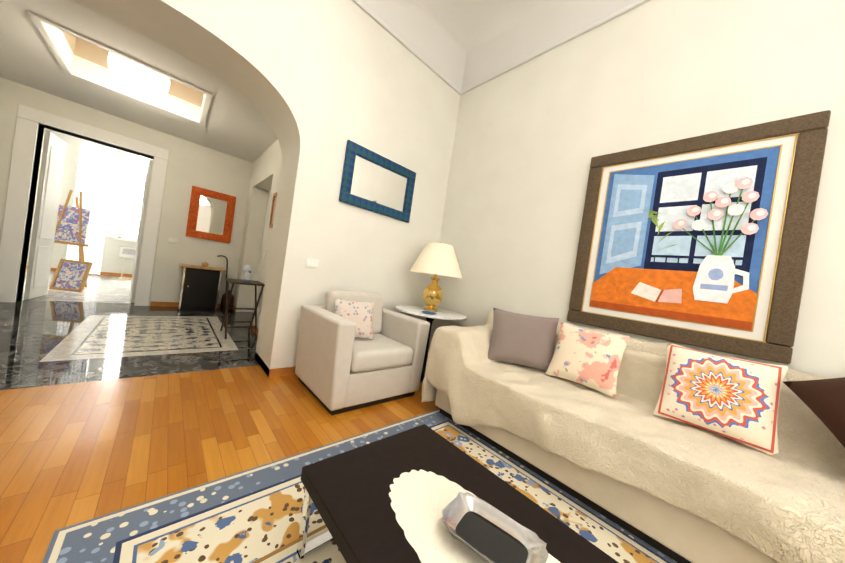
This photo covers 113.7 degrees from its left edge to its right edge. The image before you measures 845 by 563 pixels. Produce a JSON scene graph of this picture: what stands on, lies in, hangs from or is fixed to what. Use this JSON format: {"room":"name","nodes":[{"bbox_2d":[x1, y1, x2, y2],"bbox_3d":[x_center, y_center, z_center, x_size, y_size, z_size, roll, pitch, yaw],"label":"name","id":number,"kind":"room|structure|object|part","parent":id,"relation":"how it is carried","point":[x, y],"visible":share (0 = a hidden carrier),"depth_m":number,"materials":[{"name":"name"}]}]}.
{"room":"living room","nodes":[
{"label":"living room","id":0,"kind":"room"},
{"bbox_2d":[26,128,153,273],"bbox_3d":[-7.546,-1.864,7.353,4.600,3.500,0.200,8,1,-43],"label":"wall","id":1,"kind":"structure","parent":0,"point":[112,261],"depth_m":6.51,"materials":[{"name":"paint"}]},
{"bbox_2d":[26,266,131,276],"bbox_3d":[-7.720,-0.158,7.293,4.200,0.075,0.014,8,1,-43],"label":"baseboard","id":2,"kind":"structure","parent":1,"relation":"attached to","point":[52,269],"depth_m":7.06,"materials":[{"name":"brown wood"}]},
{"bbox_2d":[66,140,116,274],"bbox_3d":[-7.933,-1.730,6.608,0.550,3.100,0.070,8,1,-43],"label":"curtain","id":3,"kind":"object","parent":1,"relation":"hanging from","point":[95,172],"visible":0.71,"depth_m":6.64,"materials":[{"name":"white fabric"}]},
{"bbox_2d":[105,156,145,241],"bbox_3d":[-7.348,-2.054,7.419,1.560,2.070,0.270,8,1,-43],"label":"window","id":4,"kind":"structure","parent":1,"relation":"in","point":[132,204],"depth_m":7.15,"materials":[{"name":"white glass"}]},
{"bbox_2d":[0,77,252,305],"bbox_3d":[-4.589,-1.401,4.129,4.600,3.500,0.200,8,1,-43],"label":"wall","id":5,"kind":"structure","parent":0,"point":[190,165],"depth_m":4.51,"materials":[{"name":"paint"}]},
{"bbox_2d":[0,104,168,305],"bbox_3d":[-4.777,-0.922,4.004,1.390,2.500,0.230,8,1,-43],"label":"door frame","id":6,"kind":"structure","parent":5,"relation":"attached to","point":[29,120],"depth_m":3.60,"materials":[{"name":"white paint"}]},
{"bbox_2d":[24,130,152,302],"bbox_3d":[-5.047,-0.878,4.286,1.050,2.310,0.521,8,1,-43],"label":"door","id":7,"kind":"structure","parent":5,"relation":"in","point":[46,214],"depth_m":3.95,"materials":[{"name":"white wood"}]},
{"bbox_2d":[167,237,177,242],"bbox_3d":[-4.100,-0.678,4.532,0.120,0.080,0.011,8,1,-43],"label":"light switch","id":8,"kind":"object","parent":5,"relation":"attached to","point":[173,240],"visible":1,"depth_m":4.53,"materials":[{"name":"white plastic"}]},
{"bbox_2d":[150,301,220,307],"bbox_3d":[-3.967,0.412,4.814,1.110,0.075,0.014,8,1,-43],"label":"baseboard","id":9,"kind":"structure","parent":5,"relation":"attached to","point":[166,304],"depth_m":4.56,"materials":[{"name":"brown wood"}]},
{"bbox_2d":[186,186,235,242],"bbox_3d":[-3.683,-1.151,4.831,0.620,0.850,0.035,8,1,-43],"label":"mirror","id":10,"kind":"object","parent":5,"relation":"attached to","point":[211,215],"visible":0.98,"depth_m":4.82,"materials":[{"name":"brown wood"}]},
{"bbox_2d":[0,0,277,162],"bbox_3d":[-3.178,-2.417,3.209,3.300,0.465,3.230,8,1,-43],"label":"ceiling","id":11,"kind":"structure","parent":0,"point":[61,48],"depth_m":3.10,"materials":[{"name":"white paint"}]},
{"bbox_2d":[108,52,169,98],"bbox_3d":[-3.100,-2.331,3.040,0.480,0.550,0.480,8,1,-43],"label":"globe pendant light","id":12,"kind":"object","parent":11,"relation":"hanging from","point":[136,79],"visible":0.56,"depth_m":2.93,"materials":[{"name":"white glass"}]},
{"bbox_2d":[0,269,439,562],"bbox_3d":[-2.764,0.695,2.761,5.800,0.104,13.900,8,1,-43],"label":"floor","id":13,"kind":"structure","parent":0,"point":[73,453],"depth_m":1.81,"materials":[{"name":"brown wood"}]},
{"bbox_2d":[49,259,92,292],"bbox_3d":[-5.881,-0.098,4.625,0.420,0.510,0.154,8,1,-13],"label":"painting","id":14,"kind":"object","parent":13,"relation":"on","point":[71,275],"visible":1,"depth_m":4.62,"materials":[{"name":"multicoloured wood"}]},
{"bbox_2d":[54,190,90,286],"bbox_3d":[-6.129,-0.720,4.758,0.569,1.706,0.676,8,1,-43],"label":"easel","id":15,"kind":"object","parent":13,"relation":"on","point":[72,225],"visible":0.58,"depth_m":4.70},
{"bbox_2d":[118,246,135,276],"bbox_3d":[-7.481,-0.481,7.350,0.840,0.780,0.173,8,1,-43],"label":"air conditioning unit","id":16,"kind":"object","parent":13,"relation":"on","point":[127,252],"visible":0.44,"depth_m":7.11,"materials":[{"name":"white plastic"}]},
{"bbox_2d":[178,262,225,310],"bbox_3d":[-3.763,0.070,4.682,0.600,0.812,0.370,8,1,-43],"label":"base cabinet","id":17,"kind":"object","parent":13,"relation":"on","point":[199,288],"visible":1,"depth_m":4.56,"materials":[{"name":"black wood"}]},
{"bbox_2d":[217,255,227,309],"bbox_3d":[-3.533,0.020,4.857,0.188,0.957,0.407,8,1,-43],"label":"cane","id":18,"kind":"object","parent":13,"relation":"on","point":[226,276],"visible":0.85,"depth_m":4.95,"materials":[{"name":"black"}]},
{"bbox_2d":[220,290,233,309],"bbox_3d":[-3.528,0.334,4.996,0.184,0.350,0.184,8,1,-43],"label":"ceramic jug","id":19,"kind":"object","parent":13,"relation":"on","point":[222,307],"visible":0.48,"depth_m":4.94,"materials":[{"name":"ceramic"}]},
{"bbox_2d":[220,265,264,338],"bbox_3d":[-2.330,0.238,3.584,0.380,0.926,0.500,8,1,-43],"label":"folding tray table","id":20,"kind":"object","parent":13,"relation":"on","point":[247,269],"visible":0.98,"depth_m":3.57,"materials":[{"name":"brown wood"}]},
{"bbox_2d":[42,409,677,562],"bbox_3d":[0.475,1.134,0.555,2.050,0.010,3.020,8,1,-43],"label":"rug","id":21,"kind":"object","parent":13,"relation":"on","point":[253,515],"visible":0.5,"depth_m":1.13,"materials":[{"name":"fabric"}]},
{"bbox_2d":[297,424,618,562],"bbox_3d":[0.198,0.908,0.766,0.630,0.352,1.290,8,1,-43],"label":"coffee table","id":22,"kind":"object","parent":21,"relation":"on","point":[423,493],"visible":1,"depth_m":0.91,"materials":[{"name":"black wood"}]},
{"bbox_2d":[439,492,548,562],"bbox_3d":[0.201,0.754,0.807,0.218,0.048,0.306,8,1,-43],"label":"tray","id":23,"kind":"object","parent":22,"relation":"on","point":[471,530],"depth_m":0.82,"materials":[{"name":"silver metal"}]},
{"bbox_2d":[295,290,429,414],"bbox_3d":[-0.545,0.541,2.508,0.908,0.849,0.799,8,1,-43],"label":"armchair","id":24,"kind":"object","parent":13,"relation":"on","point":[357,350],"visible":1,"depth_m":2.27,"materials":[{"name":"grey fabric"}]},
{"bbox_2d":[396,242,466,381],"bbox_3d":[0.103,0.295,3.095,0.800,1.509,0.800,8,1,-43],"label":"round side table","id":25,"kind":"object","parent":13,"relation":"on","point":[437,259],"visible":0.88,"depth_m":2.98,"materials":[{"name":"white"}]},
{"bbox_3d":[0.067,0.319,2.806,0.156,0.015,0.156,8,1,-43],"label":"dish blue","id":26,"kind":"part","parent":25,"relation":"part of","materials":[{"name":"blue ceramic"}]},
{"bbox_2d":[409,242,462,311],"bbox_3d":[0.149,-0.064,3.140,0.610,0.787,0.610,8,1,-43],"label":"table lamp","id":27,"kind":"object","parent":25,"relation":"on","point":[437,259],"depth_m":2.98,"materials":[{"name":"gold metal"}]},
{"bbox_2d":[421,308,844,562],"bbox_3d":[1.317,0.709,1.592,1.020,1.071,2.698,8,1,-43],"label":"sofa","id":28,"kind":"object","parent":13,"relation":"on","point":[678,453],"visible":1,"depth_m":1.38,"materials":[{"name":"beige fabric"}]},
{"bbox_2d":[233,139,281,328],"bbox_3d":[-2.252,-0.786,4.191,0.300,2.950,2.980,8,1,-43],"label":"wall","id":29,"kind":"structure","parent":0,"point":[263,189],"depth_m":4.96,"materials":[{"name":"paint"}]},
{"bbox_2d":[269,192,276,227],"bbox_3d":[-1.921,-0.939,3.613,0.030,0.460,0.340,8,1,-43],"label":"framed picture","id":30,"kind":"object","parent":29,"relation":"attached to","point":[272,210],"visible":0.4,"depth_m":3.69,"materials":[{"name":"brown wood"}]},
{"bbox_2d":[69,0,459,376],"bbox_3d":[-1.503,-1.289,2.397,4.450,4.200,0.550,8,1,-43],"label":"wall","id":31,"kind":"structure","parent":0,"point":[317,84],"depth_m":2.61,"materials":[{"name":"paint"}]},
{"bbox_2d":[254,352,267,374],"bbox_3d":[-1.550,0.785,2.668,0.014,0.075,0.554,8,1,-43],"label":"baseboard","id":32,"kind":"structure","parent":31,"relation":"attached to","point":[255,352],"depth_m":2.67,"materials":[{"name":"black wood"}]},
{"bbox_2d":[268,366,295,377],"bbox_3d":[-0.686,0.906,3.077,1.850,0.075,0.014,8,1,-43],"label":"baseboard","id":33,"kind":"structure","parent":31,"relation":"attached to","point":[279,372],"depth_m":2.51,"materials":[{"name":"brown wood"}]},
{"bbox_2d":[305,258,318,267],"bbox_3d":[-1.036,-0.173,2.599,0.120,0.080,0.011,8,1,-43],"label":"light switch","id":34,"kind":"object","parent":31,"relation":"attached to","point":[313,263],"visible":1,"depth_m":2.59,"materials":[{"name":"white plastic"}]},
{"bbox_2d":[339,140,415,222],"bbox_3d":[-0.448,-1.042,3.000,0.890,0.600,0.030,8,1,-43],"label":"mirror","id":35,"kind":"object","parent":31,"relation":"attached to","point":[372,181],"visible":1,"depth_m":2.95,"materials":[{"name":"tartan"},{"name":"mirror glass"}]},
{"bbox_2d":[352,0,649,94],"bbox_3d":[0.798,-2.652,0.136,4.452,0.495,5.572,8,1,-43],"label":"ceiling","id":36,"kind":"structure","parent":0,"point":[460,47],"depth_m":3.01,"materials":[{"name":"white paint"}]},
{"bbox_2d":[428,0,844,377],"bbox_3d":[2.126,-0.758,1.865,0.200,4.200,6.320,8,1,-43],"label":"wall","id":37,"kind":"structure","parent":0,"point":[533,137],"depth_m":2.32,"materials":[{"name":"paint"}]},
{"bbox_2d":[567,110,830,363],"bbox_3d":[1.776,-0.305,1.985,0.049,1.440,1.190,8,1,-43],"label":"picture","id":38,"kind":"object","parent":37,"relation":"attached to","point":[702,241],"visible":0.98,"depth_m":1.84,"materials":[{"name":"multicoloured paper"}]},
{"bbox_3d":[-5.899,-3.276,5.796,4.600,0.200,4.400,8,1,-43],"label":"ceiling","id":39,"kind":"structure","parent":0,"visible":0},
{"bbox_2d":[118,155,148,170],"bbox_3d":[-5.355,-2.616,5.298,0.600,0.940,0.600,8,1,-43],"label":"dome pendant light","id":40,"kind":"object","parent":39,"relation":"hanging from","point":[140,163],"visible":0.75,"depth_m":5.12,"materials":[{"name":"white glass"}]}
]}

